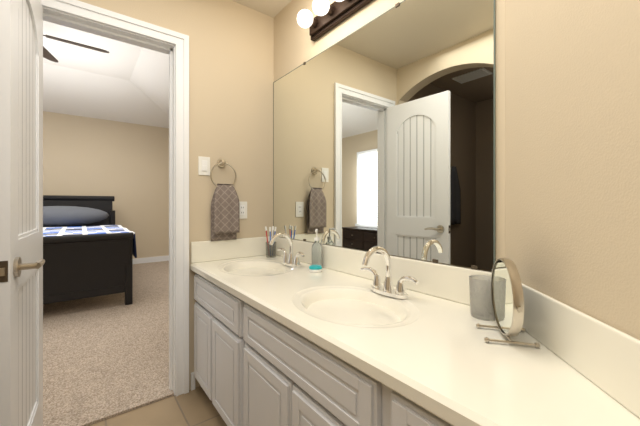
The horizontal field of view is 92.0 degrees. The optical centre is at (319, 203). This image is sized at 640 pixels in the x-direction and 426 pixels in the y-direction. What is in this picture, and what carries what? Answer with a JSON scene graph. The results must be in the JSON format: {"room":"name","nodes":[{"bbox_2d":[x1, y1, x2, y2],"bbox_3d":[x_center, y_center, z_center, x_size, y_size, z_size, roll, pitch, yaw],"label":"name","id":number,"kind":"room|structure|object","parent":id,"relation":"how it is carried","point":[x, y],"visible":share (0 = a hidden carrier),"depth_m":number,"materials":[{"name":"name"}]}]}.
{"room":"bathroom","nodes":[
{"label":"bathroom","id":0,"kind":"room"},
{"bbox_2d":[43,111,168,258],"bbox_3d":[-4.405,-0.582,5.011,4.200,3.400,0.120,0,0,-38],"label":"wall","id":1,"kind":"structure","parent":0,"point":[125,165],"depth_m":5.55,"materials":[{"name":"paint"}]},
{"bbox_2d":[43,20,168,127],"bbox_3d":[-2.979,-1.712,3.175,4.200,0.460,4.530,0,0,-38],"label":"ceiling","id":2,"kind":"structure","parent":0,"point":[120,81],"depth_m":4.50,"materials":[{"name":"white paint"}]},
{"bbox_2d":[43,35,108,61],"bbox_3d":[-2.692,-1.720,2.855,1.238,0.325,1.279,0,0,-38],"label":"ceiling fan","id":3,"kind":"object","parent":2,"relation":"hanging from","point":[47,54],"visible":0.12,"depth_m":3.14,"materials":[{"name":"brown wood"}]},
{"bbox_2d":[88,386,226,425],"bbox_3d":[-0.535,1.143,0.027,3.000,0.050,3.200,0,0,-38],"label":"floor","id":4,"kind":"structure","parent":0,"point":[195,407],"depth_m":1.64,"materials":[{"name":"tile"}]},
{"bbox_2d":[194,273,452,425],"bbox_3d":[0.069,0.757,1.235,0.556,0.722,2.026,0,0,-38],"label":"bathroom vanity","id":5,"kind":"object","parent":4,"relation":"on","point":[253,366],"visible":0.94,"depth_m":1.08,"materials":[{"name":"grey wood"}]},
{"bbox_2d":[190,236,639,425],"bbox_3d":[0.083,0.369,1.208,0.570,0.282,2.087,0,0,-38],"label":"countertop","id":6,"kind":"structure","parent":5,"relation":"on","point":[426,346],"depth_m":0.77,"materials":[{"name":"stone"}]},
{"bbox_2d":[265,226,276,257],"bbox_3d":[-0.327,0.252,2.066,0.072,0.204,0.089,0,0,-38],"label":"toothbrush cup","id":7,"kind":"object","parent":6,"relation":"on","point":[270,251],"visible":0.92,"depth_m":2.04,"materials":[{"name":"clear glass"}]},
{"bbox_2d":[269,232,304,267],"bbox_3d":[-0.211,0.257,1.761,0.175,0.194,0.282,0,0,-38],"label":"faucet","id":8,"kind":"object","parent":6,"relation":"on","point":[290,260],"visible":1,"depth_m":1.77,"materials":[{"name":"silver metal"}]},
{"bbox_2d":[309,265,321,272],"bbox_3d":[-0.023,0.339,1.621,0.068,0.030,0.068,0,0,-38],"label":"soap dish","id":9,"kind":"object","parent":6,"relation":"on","point":[315,268],"visible":1,"depth_m":1.59,"materials":[{"name":"white plastic"}]},
{"bbox_2d":[312,229,321,265],"bbox_3d":[-0.018,0.245,1.712,0.062,0.218,0.062,0,0,-38],"label":"soap dispenser","id":10,"kind":"object","parent":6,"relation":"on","point":[316,253],"visible":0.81,"depth_m":1.69,"materials":[{"name":"clear plastic"}]},
{"bbox_2d":[361,246,418,298],"bbox_3d":[0.227,0.257,1.189,0.175,0.194,0.282,0,0,-38],"label":"faucet","id":11,"kind":"object","parent":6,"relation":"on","point":[388,289],"visible":1,"depth_m":1.20,"materials":[{"name":"silver metal"}]},
{"bbox_2d":[469,275,494,320],"bbox_3d":[0.515,0.293,0.974,0.082,0.122,0.082,0,0,-38],"label":"tumbler","id":12,"kind":"object","parent":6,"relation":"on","point":[481,307],"visible":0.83,"depth_m":0.94,"materials":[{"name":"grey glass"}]},
{"bbox_2d":[476,258,539,347],"bbox_3d":[0.493,0.249,0.821,0.183,0.209,0.160,0,0,-38],"label":"makeup mirror","id":13,"kind":"object","parent":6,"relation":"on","point":[507,296],"visible":1,"depth_m":0.78,"materials":[{"name":"silver metal"}]},
{"bbox_2d":[232,0,291,17],"bbox_3d":[-0.535,-1.362,0.027,3.000,0.060,3.200,0,0,-38],"label":"ceiling","id":14,"kind":"structure","parent":0,"point":[272,8],"depth_m":2.07,"materials":[{"name":"beige paint"}]},
{"bbox_2d":[78,0,639,389],"bbox_3d":[-0.525,-0.532,0.112,4.320,3.300,3.320,0,0,-38],"label":"wall","id":15,"kind":"structure","parent":0,"point":[568,152],"depth_m":0.85,"materials":[{"name":"paint"}]},
{"bbox_2d":[0,0,44,425],"bbox_3d":[-1.146,0.098,1.180,0.169,2.025,0.626,0,0,-38],"label":"door","id":16,"kind":"structure","parent":15,"relation":"in","point":[22,261],"depth_m":1.10,"materials":[{"name":"white wood"}]},
{"bbox_2d":[40,0,188,395],"bbox_3d":[-1.131,0.059,1.667,0.764,2.117,0.169,0,0,-38],"label":"door frame","id":17,"kind":"structure","parent":15,"relation":"attached to","point":[88,18],"depth_m":1.81,"materials":[{"name":"white wood"}]},
{"bbox_2d":[133,255,194,389],"bbox_3d":[-2.022,1.062,1.942,4.198,0.112,7.649,0,0,-38],"label":"baseboard","id":18,"kind":"structure","parent":15,"relation":"attached to","point":[149,259],"depth_m":5.79,"materials":[{"name":"white wood"}]},
{"bbox_2d":[198,156,209,175],"bbox_3d":[-0.714,-0.235,1.907,0.070,0.114,0.010,0,0,-38],"label":"light switch","id":19,"kind":"object","parent":15,"relation":"attached to","point":[203,165],"visible":1,"depth_m":1.90,"materials":[{"name":"white plastic"}]},
{"bbox_2d":[210,159,239,240],"bbox_3d":[-0.607,-0.030,1.954,0.179,0.520,0.068,0,0,-38],"label":"towel ring","id":20,"kind":"object","parent":15,"relation":"attached to","point":[225,214],"visible":1,"depth_m":1.93,"materials":[{"name":"grey fabric"}]},
{"bbox_2d":[239,201,246,218],"bbox_3d":[-0.518,0.040,2.060,0.070,0.114,0.008,0,0,-38],"label":"electrical outlet plate","id":21,"kind":"object","parent":15,"relation":"attached to","point":[243,209],"visible":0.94,"depth_m":2.06,"materials":[{"name":"white plastic"}]},
{"bbox_2d":[297,0,372,40],"bbox_3d":[0.077,-1.017,1.550,0.161,0.116,0.575,0,0,-38],"label":"sconce","id":22,"kind":"object","parent":15,"relation":"attached to","point":[327,18],"visible":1,"depth_m":1.61,"materials":[{"name":"brown metal"}]},
{"bbox_2d":[273,0,495,270],"bbox_3d":[0.124,-0.320,1.610,0.010,1.094,1.485,0,0,-38],"label":"vanity mirror","id":23,"kind":"object","parent":15,"relation":"attached to","point":[384,129],"visible":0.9,"depth_m":1.33,"materials":[{"name":"clear glass"}]},
{"label":"outside","id":24,"kind":"structure","parent":0,"visible":0},
{"bbox_2d":[43,261,173,425],"bbox_3d":[-2.943,1.137,3.127,4.200,0.062,4.650,0,0,-38],"label":"floor carpet","id":25,"kind":"object","parent":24,"point":[105,357],"visible":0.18,"depth_m":2.30,"materials":[{"name":"beige carpet"}]},
{"bbox_2d":[43,195,136,304],"bbox_3d":[-3.323,0.486,3.870,1.514,1.240,2.417,0,0,-38],"label":"bed","id":26,"kind":"object","parent":25,"relation":"on","point":[89,248],"visible":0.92,"depth_m":3.28,"materials":[{"name":"black wood"}]},
{"bbox_2d":[43,205,109,226],"bbox_3d":[-3.780,0.176,4.459,1.220,0.300,0.400,0,0,-38],"label":"pillow","id":27,"kind":"object","parent":26,"relation":"on","point":[53,216],"depth_m":4.43,"materials":[{"name":"grey fabric"}]},
{"bbox_2d":[43,225,136,277],"bbox_3d":[-3.173,0.470,3.677,1.514,0.310,1.701,0,0,-38],"label":"quilt","id":28,"kind":"object","parent":26,"relation":"on","point":[99,229],"depth_m":3.74,"materials":[{"name":"blue fabric"}]}
]}

